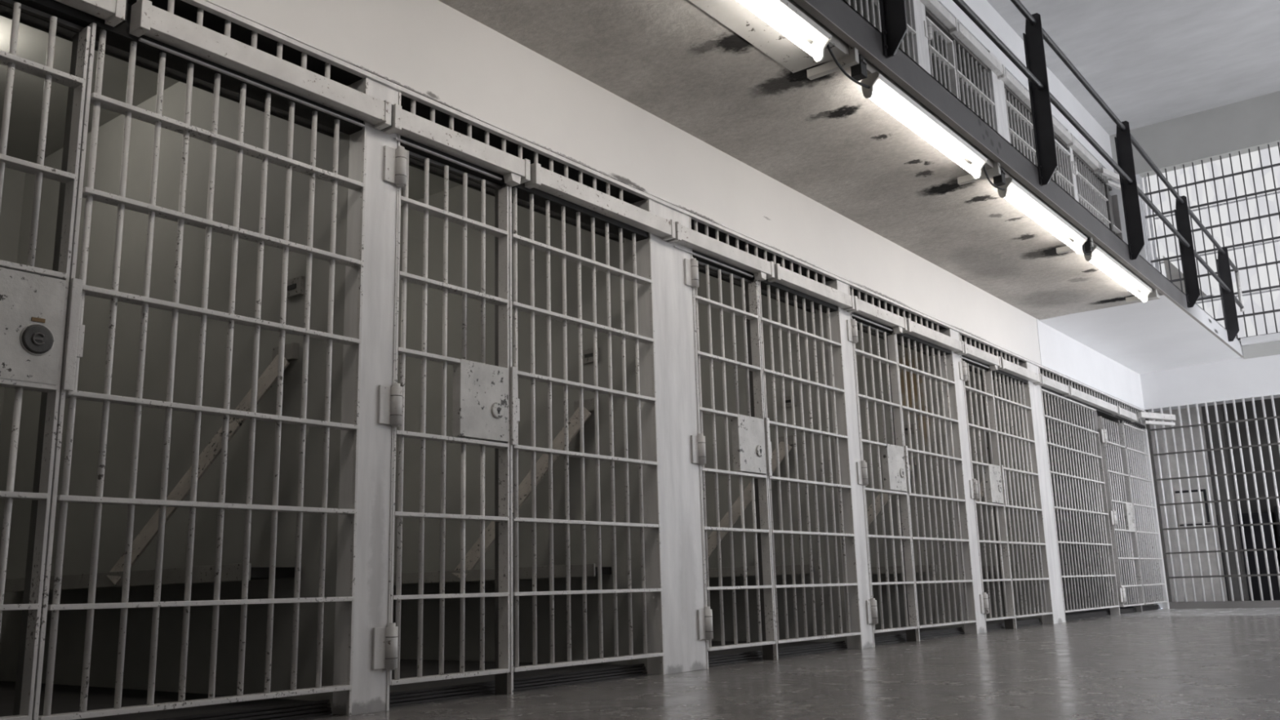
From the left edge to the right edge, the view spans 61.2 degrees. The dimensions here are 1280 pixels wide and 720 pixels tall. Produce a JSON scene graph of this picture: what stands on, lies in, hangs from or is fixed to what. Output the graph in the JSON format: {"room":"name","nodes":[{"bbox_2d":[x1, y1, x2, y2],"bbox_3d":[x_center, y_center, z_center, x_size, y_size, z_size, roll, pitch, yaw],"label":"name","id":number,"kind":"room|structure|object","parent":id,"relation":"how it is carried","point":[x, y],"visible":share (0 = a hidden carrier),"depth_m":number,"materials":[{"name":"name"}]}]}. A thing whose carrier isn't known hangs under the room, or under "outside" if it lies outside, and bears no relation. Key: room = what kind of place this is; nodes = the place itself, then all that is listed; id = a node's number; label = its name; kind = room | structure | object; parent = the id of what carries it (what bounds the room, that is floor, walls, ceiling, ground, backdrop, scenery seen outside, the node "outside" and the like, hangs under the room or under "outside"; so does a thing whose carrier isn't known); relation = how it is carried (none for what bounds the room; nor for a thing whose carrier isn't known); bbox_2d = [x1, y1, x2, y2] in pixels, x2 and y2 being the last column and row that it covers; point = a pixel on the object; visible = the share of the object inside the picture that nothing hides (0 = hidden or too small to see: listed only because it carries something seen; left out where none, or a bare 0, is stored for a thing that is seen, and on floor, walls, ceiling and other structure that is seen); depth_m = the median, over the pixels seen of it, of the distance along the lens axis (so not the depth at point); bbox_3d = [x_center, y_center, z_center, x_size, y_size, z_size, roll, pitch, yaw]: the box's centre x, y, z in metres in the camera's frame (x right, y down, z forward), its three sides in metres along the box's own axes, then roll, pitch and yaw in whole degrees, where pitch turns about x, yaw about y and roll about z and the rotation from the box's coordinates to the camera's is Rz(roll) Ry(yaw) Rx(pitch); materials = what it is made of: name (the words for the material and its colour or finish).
{"room":"prison interior","nodes":[
{"label":"prison interior","id":0,"kind":"room"},
{"bbox_2d":[0,167,25,433],"bbox_3d":[-0.762,-0.274,10.508,0.150,6.200,16.253,-11,-15,37],"label":"wall","id":1,"kind":"structure","parent":0,"point":[14,180],"depth_m":6.53,"materials":[{"name":"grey paint"}]},
{"bbox_2d":[0,81,351,711],"bbox_3d":[-2.414,0.077,5.442,3.200,3.100,0.176,-11,-15,37],"label":"wall partition","id":2,"kind":"structure","parent":0,"point":[70,641],"depth_m":5.06,"materials":[{"name":"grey paint"}]},
{"bbox_2d":[4,342,301,591],"bbox_3d":[-2.427,0.553,5.013,2.750,0.988,0.364,-11,-15,37],"label":"bunk","id":3,"kind":"object","parent":2,"relation":"attached to","point":[229,572],"visible":0.83,"depth_m":4.55,"materials":[{"name":"paint"}]},
{"bbox_2d":[286,275,304,299],"bbox_3d":[-1.488,-0.311,4.651,0.120,0.080,0.024,-11,-15,37],"label":"wall socket","id":4,"kind":"object","parent":2,"relation":"attached to","point":[295,286],"visible":0.77,"depth_m":4.63,"materials":[{"name":"paint"}]},
{"bbox_2d":[372,145,510,685],"bbox_3d":[-0.832,0.207,4.651,0.094,2.244,0.740,-11,-15,37],"label":"door","id":5,"kind":"structure","parent":2,"relation":"in","point":[481,390],"depth_m":4.69,"materials":[{"name":"grey paint"}]},
{"bbox_2d":[152,604,1160,719],"bbox_3d":[2.224,2.129,8.388,0.030,0.051,14.753,-11,-15,37],"label":"trim","id":6,"kind":"structure","parent":2,"relation":"attached to","point":[1024,623],"depth_m":5.01,"materials":[{"name":"metal"}]},
{"bbox_2d":[0,15,460,200],"bbox_3d":[0.518,-0.792,9.588,3.120,0.240,16.253,-11,-15,37],"label":"ceiling","id":7,"kind":"structure","parent":0,"point":[24,122],"depth_m":5.69,"materials":[{"name":"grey paint"}]},
{"bbox_2d":[392,184,647,671],"bbox_3d":[-1.143,0.381,7.040,3.200,3.100,0.396,-11,-15,37],"label":"wall partition","id":8,"kind":"structure","parent":0,"point":[411,460],"depth_m":6.42,"materials":[{"name":"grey paint"}]},
{"bbox_2d":[393,397,611,584],"bbox_3d":[-1.224,0.840,6.526,2.750,0.988,0.364,-11,-15,37],"label":"bunk","id":9,"kind":"object","parent":8,"relation":"attached to","point":[472,557],"visible":0.58,"depth_m":6.07,"materials":[{"name":"paint"}]},
{"bbox_2d":[684,257,775,651],"bbox_3d":[0.521,0.530,6.353,0.094,2.244,0.789,-11,-15,37],"label":"door","id":10,"kind":"structure","parent":8,"relation":"in","point":[748,432],"depth_m":6.43,"materials":[{"name":"grey paint"}]},
{"bbox_2d":[0,3,1131,430],"bbox_3d":[2.035,-0.496,8.920,0.020,0.700,14.933,-11,-15,37],"label":"wall","id":11,"kind":"structure","parent":0,"point":[5,11],"depth_m":4.41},
{"bbox_2d":[1097,415,1144,607],"bbox_3d":[5.734,1.798,12.904,0.094,2.210,1.005,-11,-15,37],"label":"door","id":12,"kind":"structure","parent":11,"relation":"in","point":[1126,510],"depth_m":12.93,"materials":[{"name":"grey paint"}]},
{"bbox_2d":[0,605,1158,719],"bbox_3d":[0.566,2.375,8.820,3.170,0.245,16.053,-11,-15,37],"label":"floor","id":13,"kind":"structure","parent":0,"point":[65,698],"depth_m":4.83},
{"bbox_2d":[204,0,1144,409],"bbox_3d":[0.379,-1.163,6.734,0.184,0.692,20.553,-11,-15,37],"label":"wall","id":14,"kind":"structure","parent":0,"point":[430,49],"depth_m":6.04,"materials":[{"name":"white paint"}]},
{"bbox_2d":[0,0,363,134],"bbox_3d":[-1.763,-1.209,3.860,0.100,0.233,1.851,-11,-15,37],"label":"air vent","id":15,"kind":"object","parent":14,"relation":"attached to","point":[119,37],"visible":0.67,"depth_m":3.99,"materials":[{"name":"metal"}]},
{"bbox_2d":[54,0,128,27],"bbox_3d":[-2.043,-1.260,3.349,0.078,0.108,0.900,-11,-15,37],"label":"box","id":16,"kind":"object","parent":15,"relation":"attached to","point":[114,12],"visible":1,"depth_m":3.63,"materials":[{"name":"grey paint"}]},
{"bbox_2d":[128,0,392,130],"bbox_3d":[-1.403,-1.101,4.153,0.079,0.120,1.090,-11,-15,37],"label":"box","id":17,"kind":"object","parent":15,"relation":"attached to","point":[149,20],"visible":1,"depth_m":4.07,"materials":[{"name":"grey paint"}]},
{"bbox_2d":[332,77,400,715],"bbox_3d":[-1.103,0.075,4.401,0.110,2.600,0.188,-11,-15,37],"label":"pillar","id":18,"kind":"structure","parent":14,"relation":"attached to","point":[364,540],"depth_m":4.31,"materials":[{"name":"paint"}]},
{"bbox_2d":[400,99,648,241],"bbox_3d":[-0.538,-0.917,5.401,0.100,0.233,1.778,-11,-15,37],"label":"air vent","id":19,"kind":"object","parent":14,"relation":"attached to","point":[523,193],"visible":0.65,"depth_m":5.39,"materials":[{"name":"metal"}]},
{"bbox_2d":[383,103,530,186],"bbox_3d":[-0.806,-0.950,4.902,0.079,0.136,0.830,-11,-15,37],"label":"cover","id":20,"kind":"object","parent":19,"relation":"attached to","point":[516,171],"visible":0.88,"depth_m":4.86,"materials":[{"name":"metal"}]},
{"bbox_2d":[524,162,675,240],"bbox_3d":[-0.178,-0.814,5.695,0.078,0.108,1.150,-11,-15,37],"label":"cover","id":21,"kind":"object","parent":19,"relation":"attached to","point":[542,179],"visible":0.89,"depth_m":5.62,"materials":[{"name":"metal"}]},
{"bbox_2d":[634,199,708,675],"bbox_3d":[0.167,0.378,5.999,0.110,2.600,0.408,-11,-15,37],"label":"pillar","id":22,"kind":"structure","parent":14,"relation":"attached to","point":[674,562],"depth_m":5.90,"materials":[{"name":"white metal"}]},
{"bbox_2d":[692,220,837,313],"bbox_3d":[0.814,-0.594,7.102,0.100,0.233,1.824,-11,-15,37],"label":"air vent","id":23,"kind":"object","parent":14,"relation":"attached to","point":[773,286],"visible":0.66,"depth_m":7.11,"materials":[{"name":"metal"}]},
{"bbox_2d":[666,221,774,281],"bbox_3d":[0.510,-0.636,6.557,0.079,0.136,1.065,-11,-15,37],"label":"box","id":24,"kind":"object","parent":23,"relation":"attached to","point":[762,269],"visible":0.87,"depth_m":6.51,"materials":[{"name":"grey paint"}]},
{"bbox_2d":[768,263,854,311],"bbox_3d":[1.189,-0.487,7.413,0.078,0.108,1.080,-11,-15,37],"label":"box","id":25,"kind":"object","parent":23,"relation":"attached to","point":[783,276],"visible":0.86,"depth_m":7.36,"materials":[{"name":"grey paint"}]},
{"bbox_2d":[438,0,1159,319],"bbox_3d":[-0.364,-1.817,4.768,1.200,0.190,16.400,-11,-15,37],"label":"walkway slab","id":26,"kind":"object","parent":14,"relation":"attached to","point":[820,138],"visible":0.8,"depth_m":6.56,"materials":[{"name":"paint"}]},
{"bbox_2d":[688,0,846,72],"bbox_3d":[0.332,-1.703,4.916,0.315,0.008,1.980,-11,-15,37],"label":"fluorescent light","id":27,"kind":"object","parent":26,"relation":"attached to","point":[732,14],"visible":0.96,"depth_m":5.35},
{"bbox_2d":[806,44,858,79],"bbox_3d":[1.011,-1.569,5.694,0.285,0.105,0.040,-11,-15,37],"label":"trim","id":28,"kind":"structure","parent":26,"relation":"attached to","point":[852,59],"depth_m":5.66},
{"bbox_2d":[957,160,1000,185],"bbox_3d":[2.279,-1.266,7.289,0.285,0.105,0.040,-11,-15,37],"label":"trim","id":29,"kind":"structure","parent":26,"relation":"attached to","point":[996,171],"depth_m":7.25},
{"bbox_2d":[825,280,875,648],"bbox_3d":[1.469,0.689,7.636,0.110,2.600,0.198,-11,-15,37],"label":"pillar","id":30,"kind":"structure","parent":14,"relation":"attached to","point":[843,357],"depth_m":7.55,"materials":[{"name":"white metal"}]},
{"bbox_2d":[849,287,951,355],"bbox_3d":[2.069,-0.294,8.681,0.100,0.233,1.881,-11,-15,37],"label":"air vent","id":31,"kind":"object","parent":14,"relation":"attached to","point":[905,335],"visible":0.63,"depth_m":8.70,"materials":[{"name":"metal"}]},
{"bbox_2d":[846,295,906,333],"bbox_3d":[1.798,-0.328,8.177,0.079,0.136,0.880,-11,-15,37],"label":"box","id":32,"kind":"object","parent":31,"relation":"attached to","point":[899,323],"visible":0.91,"depth_m":8.16,"materials":[{"name":"grey paint"}]},
{"bbox_2d":[902,318,964,354],"bbox_3d":[2.438,-0.189,8.985,0.078,0.108,1.140,-11,-15,37],"label":"box","id":33,"kind":"object","parent":31,"relation":"attached to","point":[914,329],"visible":0.81,"depth_m":8.93,"materials":[{"name":"grey paint"}]},
{"bbox_2d":[905,0,930,74],"bbox_3d":[2.566,-2.268,9.821,0.108,2.630,0.270,-11,-15,37],"label":"trim","id":34,"kind":"structure","parent":14,"relation":"attached to","point":[917,8],"depth_m":9.90,"materials":[{"name":"white metal"}]},
{"bbox_2d":[938,328,986,634],"bbox_3d":[2.747,0.995,9.244,0.110,2.600,0.217,-11,-15,37],"label":"trim","id":35,"kind":"structure","parent":14,"relation":"attached to","point":[971,549],"depth_m":9.16,"materials":[{"name":"white metal"}]},
{"bbox_2d":[960,333,1027,385],"bbox_3d":[3.314,0.004,10.246,0.100,0.233,1.753,-11,-15,37],"label":"air vent","id":36,"kind":"object","parent":14,"relation":"attached to","point":[1002,372],"visible":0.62,"depth_m":10.25,"materials":[{"name":"metal"}]},
{"bbox_2d":[957,341,1001,370],"bbox_3d":[3.069,-0.024,9.776,0.079,0.136,0.890,-11,-15,37],"label":"box","id":37,"kind":"object","parent":36,"relation":"attached to","point":[993,361],"visible":0.92,"depth_m":9.76,"materials":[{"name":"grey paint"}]},
{"bbox_2d":[997,357,1041,384],"bbox_3d":[3.703,0.113,10.576,0.078,0.108,1.110,-11,-15,37],"label":"box","id":38,"kind":"object","parent":36,"relation":"attached to","point":[1007,366],"visible":0.79,"depth_m":10.54,"materials":[{"name":"grey paint"}]},
{"bbox_2d":[982,50,1010,143],"bbox_3d":[3.817,-1.969,11.395,0.108,2.630,0.365,-11,-15,37],"label":"trim","id":39,"kind":"structure","parent":14,"relation":"attached to","point":[997,91],"depth_m":11.47,"materials":[{"name":"white metal"}]},
{"bbox_2d":[1015,361,1066,623],"bbox_3d":[4.004,1.295,10.824,0.110,2.600,0.383,-11,-15,37],"label":"trim","id":40,"kind":"structure","parent":14,"relation":"attached to","point":[1055,602],"depth_m":10.73,"materials":[{"name":"white metal"}]},
{"bbox_2d":[1039,368,1145,429],"bbox_3d":[5.399,0.502,12.868,0.100,0.233,4.279,-11,-15,37],"label":"air vent","id":41,"kind":"object","parent":14,"relation":"attached to","point":[1100,412],"visible":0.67,"depth_m":12.97,"materials":[{"name":"metal"}]},
{"bbox_2d":[1064,386,1118,414],"bbox_3d":[5.221,0.476,12.485,0.078,0.108,1.900,-11,-15,37],"label":"box","id":42,"kind":"object","parent":41,"relation":"attached to","point":[1076,394],"visible":0.89,"depth_m":12.40,"materials":[{"name":"grey paint"}]},
{"bbox_2d":[1113,405,1137,422],"bbox_3d":[6.092,0.684,13.580,0.078,0.108,0.870,-11,-15,37],"label":"box","id":43,"kind":"object","parent":41,"relation":"attached to","point":[1122,413],"visible":0.84,"depth_m":13.56,"materials":[{"name":"grey paint"}]},
{"bbox_2d":[1137,411,1176,426],"bbox_3d":[6.692,0.766,14.052,0.734,0.135,0.110,6,-14,-30],"label":"overhead arm","id":44,"kind":"object","parent":43,"relation":"attached to","point":[1141,414],"visible":1,"depth_m":14.02},
{"bbox_2d":[697,271,847,647],"bbox_3d":[0.159,0.692,8.678,3.200,3.100,0.186,-11,-15,37],"label":"wall partition","id":45,"kind":"structure","parent":0,"point":[713,282],"depth_m":7.91,"materials":[{"name":"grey paint"}]},
{"bbox_2d":[707,435,813,577],"bbox_3d":[0.142,1.167,8.245,2.750,0.988,0.364,-11,-15,37],"label":"bunk","id":46,"kind":"object","parent":45,"relation":"attached to","point":[747,494],"visible":0.21,"depth_m":7.78,"materials":[{"name":"paint"}]},
{"bbox_2d":[846,317,917,633],"bbox_3d":[1.763,0.827,7.915,0.094,2.244,0.804,-11,-15,37],"label":"door","id":47,"kind":"structure","parent":45,"relation":"in","point":[893,462],"depth_m":8.01,"materials":[{"name":"grey paint"}]},
{"bbox_2d":[292,607,1279,719],"bbox_3d":[3.760,1.653,5.738,5.700,0.200,24.000,-11,-15,37],"label":"floor","id":48,"kind":"structure","parent":0,"point":[1197,664],"depth_m":4.68,"materials":[{"name":"concrete"}]},
{"bbox_2d":[13,22,364,719],"bbox_3d":[-1.508,0.104,3.872,0.156,2.345,1.133,-11,-15,37],"label":"bars","id":49,"kind":"object","parent":48,"relation":"in","point":[74,331],"visible":0.97,"depth_m":3.71,"materials":[{"name":"grey paint"}]},
{"bbox_2d":[494,184,664,694],"bbox_3d":[-0.282,0.390,5.382,0.116,2.345,1.109,-11,-15,37],"label":"bars","id":50,"kind":"object","parent":48,"relation":"in","point":[504,682],"visible":0.91,"depth_m":5.23,"materials":[{"name":"grey paint"}]},
{"bbox_2d":[744,279,862,660],"bbox_3d":[1.085,0.717,7.102,0.116,2.345,1.106,-11,-15,37],"label":"bars","id":51,"kind":"object","parent":48,"relation":"in","point":[770,651],"visible":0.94,"depth_m":7.00,"materials":[{"name":"grey paint"}]},
{"bbox_2d":[883,332,977,641],"bbox_3d":[2.345,1.018,8.686,0.116,2.345,1.148,-11,-15,37],"label":"bars","id":52,"kind":"object","parent":48,"relation":"in","point":[912,635],"visible":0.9,"depth_m":8.62,"materials":[{"name":"grey paint"}]},
{"bbox_2d":[980,368,1053,628],"bbox_3d":[3.581,1.313,10.241,0.116,2.345,1.046,-11,-15,37],"label":"bars","id":53,"kind":"object","parent":48,"relation":"in","point":[1009,623],"visible":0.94,"depth_m":10.19,"materials":[{"name":"grey paint"}]},
{"bbox_2d":[1041,388,1119,615],"bbox_3d":[4.733,1.591,11.699,0.104,2.344,1.960,-11,-15,37],"label":"bars","id":54,"kind":"object","parent":48,"relation":"in","point":[1095,455],"visible":0.88,"depth_m":11.75,"materials":[{"name":"grey paint"}]},
{"bbox_2d":[1120,421,1169,608],"bbox_3d":[6.430,1.990,13.803,0.064,2.344,1.185,-11,-15,37],"label":"bars","id":55,"kind":"object","parent":48,"relation":"in","point":[1143,433],"visible":0.9,"depth_m":13.87,"materials":[{"name":"grey paint"}]},
{"bbox_2d":[1144,394,1279,602],"bbox_3d":[8.488,1.633,13.059,4.200,2.620,0.054,-11,-15,37],"label":"bars","id":56,"kind":"object","parent":48,"relation":"in","point":[1255,419],"visible":1,"depth_m":13.88,"materials":[{"name":"grey metal"}]},
{"bbox_2d":[1163,406,1227,601],"bbox_3d":[7.874,1.951,15.391,0.450,3.000,0.300,-11,-15,37],"label":"door","id":57,"kind":"object","parent":56,"relation":"in","point":[1213,562],"visible":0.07,"depth_m":15.25,"materials":[{"name":"paint"}]},
{"bbox_2d":[1175,488,1210,525],"bbox_3d":[7.773,2.077,15.227,0.390,0.490,0.040,-11,-15,37],"label":"hatch","id":58,"kind":"object","parent":57,"relation":"attached to","point":[1185,494],"visible":0.79,"depth_m":15.22,"materials":[{"name":"paint"}]},
{"bbox_2d":[1168,600,1279,608],"bbox_3d":[8.552,2.879,12.833,4.200,0.085,0.180,-11,-15,37],"label":"curb","id":59,"kind":"object","parent":48,"relation":"on","point":[1267,603],"visible":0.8,"depth_m":13.62,"materials":[{"name":"grey paint"}]},
{"bbox_2d":[1216,511,1279,600],"bbox_3d":[8.878,2.905,15.874,0.830,1.280,0.395,-11,-15,37],"label":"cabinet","id":60,"kind":"object","parent":48,"relation":"on","point":[1264,515],"visible":0.39,"depth_m":15.61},
{"bbox_2d":[844,0,906,53],"bbox_3d":[1.261,-2.104,10.828,3.200,2.600,0.270,-11,-15,37],"label":"wall","id":61,"kind":"structure","parent":0,"point":[846,1],"depth_m":10.17,"materials":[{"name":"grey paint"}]},
{"bbox_2d":[924,16,958,98],"bbox_3d":[2.862,-2.114,10.107,0.095,2.148,0.709,-10,-15,36],"label":"door","id":62,"kind":"structure","parent":61,"relation":"in","point":[948,62],"depth_m":10.34,"materials":[{"name":"grey paint"}]},
{"bbox_2d":[855,329,964,634],"bbox_3d":[1.437,0.997,10.285,3.200,3.100,0.205,-11,-15,37],"label":"wall partition","id":63,"kind":"structure","parent":0,"point":[859,358],"depth_m":9.41,"materials":[{"name":"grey paint"}]},
{"bbox_2d":[866,457,937,574],"bbox_3d":[1.415,1.471,9.845,2.750,0.988,0.364,-11,-15,37],"label":"bunk","id":64,"kind":"object","parent":63,"relation":"attached to","point":[877,504],"visible":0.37,"depth_m":9.37,"materials":[{"name":"paint"}]},
{"bbox_2d":[958,360,1014,621],"bbox_3d":[3.039,1.132,9.520,0.094,2.244,0.778,-11,-15,37],"label":"door","id":65,"kind":"structure","parent":63,"relation":"in","point":[991,473],"depth_m":9.62,"materials":[{"name":"grey paint"}]},
{"bbox_2d":[932,54,983,119],"bbox_3d":[2.512,-1.805,12.401,3.200,2.600,0.365,-11,-15,37],"label":"wall","id":66,"kind":"structure","parent":0,"point":[957,55],"depth_m":11.61,"materials":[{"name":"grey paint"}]},
{"bbox_2d":[964,362,1042,622],"bbox_3d":[2.693,1.297,11.866,3.200,3.100,0.371,-11,-15,37],"label":"wall partition","id":67,"kind":"structure","parent":0,"point":[970,372],"depth_m":10.85,"materials":[{"name":"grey paint"}]},
{"bbox_2d":[930,0,1114,178],"bbox_3d":[0.287,-4.381,7.419,0.180,0.630,20.553,-11,-15,37],"label":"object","id":68,"kind":"structure","parent":0,"point":[983,9],"depth_m":12.39,"materials":[{"name":"white paint"}]},
{"bbox_2d":[924,4,987,73],"bbox_3d":[3.110,-3.283,10.798,0.100,0.270,1.615,-11,-15,37],"label":"air vent","id":69,"kind":"object","parent":68,"relation":"in","point":[931,16],"visible":0.43,"depth_m":10.76,"materials":[{"name":"metal"}]},
{"bbox_2d":[953,22,1005,79],"bbox_3d":[3.489,-3.160,11.111,0.078,0.140,1.250,-11,-15,37],"label":"box","id":70,"kind":"object","parent":69,"relation":"attached to","point":[962,34],"visible":0.95,"depth_m":11.08,"materials":[{"name":"grey paint"}]},
{"bbox_2d":[1004,83,1111,191],"bbox_3d":[5.197,-2.784,13.423,0.100,0.270,4.235,-11,-15,37],"label":"air vent","id":71,"kind":"object","parent":68,"relation":"in","point":[1101,177],"visible":0.28,"depth_m":13.33,"materials":[{"name":"metal"}]},
{"bbox_2d":[1001,68,1074,147],"bbox_3d":[4.624,-2.889,12.539,0.078,0.140,2.360,-11,-15,37],"label":"box","id":72,"kind":"object","parent":71,"relation":"attached to","point":[1010,81],"visible":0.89,"depth_m":12.16,"materials":[{"name":"grey paint"}]},
{"bbox_2d":[1070,137,1100,173],"bbox_3d":[5.717,-2.628,13.913,0.078,0.140,1.110,-11,-15,37],"label":"box","id":73,"kind":"object","parent":71,"relation":"attached to","point":[1077,148],"visible":0.96,"depth_m":13.92,"materials":[{"name":"grey paint"}]},
{"bbox_3d":[1.919,-3.567,9.300,0.100,0.270,1.715,-11,-15,37],"label":"air vent","id":74,"kind":"object","parent":68,"relation":"in","visible":0},
{"bbox_2d":[919,0,958,34],"bbox_3d":[2.270,-3.452,9.578,0.078,0.140,2.610,-11,-15,37],"label":"box","id":75,"kind":"object","parent":74,"relation":"attached to","point":[935,6],"visible":1,"depth_m":10.33,"materials":[{"name":"grey paint"}]},
{"bbox_2d":[1010,132,1063,185],"bbox_3d":[4.083,-1.430,14.377,3.200,2.600,0.110,-11,-15,37],"label":"wall","id":76,"kind":"structure","parent":0,"point":[1055,132],"depth_m":13.83,"materials":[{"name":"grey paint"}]},
{"bbox_2d":[1053,138,1077,199],"bbox_3d":[5.199,-1.580,13.053,0.106,2.098,0.828,-11,-15,37],"label":"door","id":77,"kind":"structure","parent":76,"relation":"in","point":[1068,181],"depth_m":13.27,"materials":[{"name":"grey paint"}]},
{"bbox_2d":[1046,422,1134,611],"bbox_3d":[5.545,1.997,13.708,1.080,2.340,0.040,-11,-15,37],"label":"wall","id":78,"kind":"structure","parent":0,"point":[1106,422],"depth_m":13.68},
{"bbox_2d":[986,0,1279,135],"bbox_3d":[1.344,-4.949,6.880,9.300,0.200,20.853,-11,-15,37],"label":"ceiling","id":79,"kind":"structure","parent":0,"point":[1150,62],"depth_m":12.95,"materials":[{"name":"grey paint"}]},
{"bbox_2d":[1038,293,1240,373],"bbox_3d":[5.978,-0.302,12.711,1.232,0.202,4.153,-11,-15,37],"label":"walkway","id":80,"kind":"object","parent":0,"point":[1153,335],"visible":0.86,"depth_m":12.41,"materials":[{"name":"white paint"}]},
{"bbox_2d":[792,0,1243,357],"bbox_3d":[1.407,-1.643,6.009,0.074,0.202,20.553,-11,-15,37],"label":"channel","id":81,"kind":"object","parent":80,"relation":"attached to","point":[838,16],"visible":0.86,"depth_m":6.94,"materials":[{"name":"paint"}]},
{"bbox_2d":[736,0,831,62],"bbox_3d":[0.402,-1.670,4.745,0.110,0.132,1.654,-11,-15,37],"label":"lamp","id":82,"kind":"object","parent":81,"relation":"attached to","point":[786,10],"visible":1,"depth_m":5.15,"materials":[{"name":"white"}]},
{"bbox_2d":[861,71,987,179],"bbox_3d":[1.719,-1.355,6.401,0.110,0.132,1.574,-11,-15,37],"label":"lamp","id":83,"kind":"object","parent":81,"relation":"attached to","point":[875,80],"visible":0.97,"depth_m":6.28,"materials":[{"name":"white"}]},
{"bbox_2d":[997,177,1087,254],"bbox_3d":[3.015,-1.046,8.031,0.110,0.132,1.724,-11,-15,37],"label":"lamp","id":84,"kind":"object","parent":81,"relation":"attached to","point":[1011,185],"visible":0.95,"depth_m":7.93,"materials":[{"name":"white"}]},
{"bbox_2d":[879,0,1244,342],"bbox_3d":[2.528,-2.024,7.425,0.129,1.360,17.014,-11,-15,37],"label":"walkway railing","id":85,"kind":"object","parent":81,"relation":"attached to","point":[892,12],"visible":1,"depth_m":9.18,"materials":[{"name":"metal"}]},
{"bbox_2d":[1084,244,1151,302],"bbox_3d":[4.264,-0.748,9.603,0.110,0.132,1.824,-11,-15,37],"label":"lamp","id":86,"kind":"object","parent":81,"relation":"attached to","point":[1098,252],"visible":0.94,"depth_m":9.52,"materials":[{"name":"white"}]},
{"bbox_2d":[1137,410,1187,608],"bbox_3d":[7.662,1.913,15.665,0.200,3.200,2.547,-11,-15,37],"label":"wall","id":87,"kind":"structure","parent":0,"point":[1171,520],"depth_m":14.95,"materials":[{"name":"paint"}]},
{"bbox_2d":[1053,91,1279,605],"bbox_3d":[7.762,-0.134,14.133,8.900,6.560,0.304,-11,-15,37],"label":"wall","id":88,"kind":"structure","parent":0,"point":[1252,123],"depth_m":14.39,"materials":[{"name":"grey paint"}]},
{"bbox_2d":[1135,145,1279,341],"bbox_3d":[8.798,-1.664,13.564,4.530,2.540,0.200,-11,-15,37],"label":"window","id":89,"kind":"structure","parent":88,"relation":"in","point":[1274,152],"depth_m":14.43,"materials":[{"name":"grey"}]},
{"bbox_2d":[1139,142,1279,340],"bbox_3d":[8.761,-1.678,13.518,4.530,2.530,0.030,-11,-15,37],"label":"window grille","id":90,"kind":"object","parent":89,"relation":"attached to","point":[1271,166],"visible":0.59,"depth_m":14.30,"materials":[{"name":"metal"}]},
{"bbox_2d":[1241,341,1279,359],"bbox_3d":[9.151,-0.359,12.873,3.538,0.170,0.012,-11,-15,37],"label":"trim","id":91,"kind":"structure","parent":88,"relation":"attached to","point":[1268,348],"depth_m":13.80,"materials":[{"name":"grey paint"}]},
{"bbox_2d":[1202,404,1249,600],"bbox_3d":[8.353,1.952,15.462,0.220,3.000,0.200,-11,-15,37],"label":"wall","id":92,"kind":"structure","parent":0,"point":[1232,560],"depth_m":15.36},
{"bbox_2d":[1200,397,1279,555],"bbox_3d":[10.579,1.716,15.125,5.400,3.200,0.150,-11,-15,37],"label":"wall","id":93,"kind":"structure","parent":0,"point":[1258,403],"depth_m":16.18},
{"bbox_3d":[0.584,-0.972,9.570,3.300,0.100,16.253,-11,-15,37],"label":"floor","id":94,"kind":"structure","parent":0,"visible":0},
{"bbox_2d":[847,0,916,61],"bbox_3d":[1.978,-2.353,9.020,0.062,2.214,1.710,-11,-15,37],"label":"bars","id":95,"kind":"object","parent":94,"relation":"in","point":[910,31],"visible":0.05,"depth_m":9.26,"materials":[{"name":"grey paint"}]},
{"bbox_2d":[952,40,995,129],"bbox_3d":[3.406,-2.012,10.816,0.062,2.214,1.030,-11,-15,37],"label":"bars","id":96,"kind":"object","parent":94,"relation":"in","point":[967,82],"visible":0.18,"depth_m":10.97,"materials":[{"name":"grey paint"}]},
{"bbox_2d":[1004,88,1053,180],"bbox_3d":[4.434,-1.771,12.110,0.062,2.205,1.550,-11,-15,37],"label":"bars","id":97,"kind":"object","parent":94,"relation":"in","point":[1026,122],"visible":0.14,"depth_m":12.04,"materials":[{"name":"grey paint"}]},
{"bbox_2d":[1072,154,1111,228],"bbox_3d":[5.899,-1.421,13.952,0.062,2.205,1.450,-11,-15,37],"label":"bars","id":98,"kind":"object","parent":94,"relation":"in","point":[1091,196],"visible":0.27,"depth_m":14.12,"materials":[{"name":"grey paint"}]},
{"bbox_2d":[1104,185,1122,239],"bbox_3d":[6.518,-1.246,14.751,0.094,2.240,0.540,-11,-15,37],"label":"end panel","id":99,"kind":"object","parent":94,"relation":"on","point":[1117,228],"visible":0.28,"depth_m":15.05,"materials":[{"name":"grey paint"}]},
{"bbox_3d":[-3.663,-0.221,3.871,3.200,3.100,0.180,-11,-15,37],"label":"wall partition","id":100,"kind":"structure","parent":0,"visible":0},
{"bbox_2d":[0,0,90,719],"bbox_3d":[-2.064,-0.091,3.102,0.094,2.236,0.791,-11,-15,37],"label":"door","id":101,"kind":"structure","parent":100,"relation":"in","point":[33,300],"depth_m":3.35,"materials":[{"name":"grey paint"}]},
{"bbox_3d":[-4.173,-0.647,0.612,0.180,2.608,5.620,-11,-15,37],"label":"wall","id":102,"kind":"structure","parent":0,"visible":0},
{"bbox_2d":[181,0,1146,412],"bbox_3d":[2.192,-0.402,8.778,0.032,0.020,14.933,-11,-15,37],"label":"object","id":103,"kind":"structure","parent":102,"relation":"attached to","point":[206,6],"depth_m":5.37,"materials":[{"name":"white metal"}]},
{"bbox_2d":[128,0,1138,413],"bbox_3d":[2.113,-0.396,8.840,0.165,0.031,14.933,-11,-15,37],"label":"trim","id":104,"kind":"structure","parent":103,"relation":"attached to","point":[182,9],"depth_m":5.08,"materials":[{"name":"metal"}]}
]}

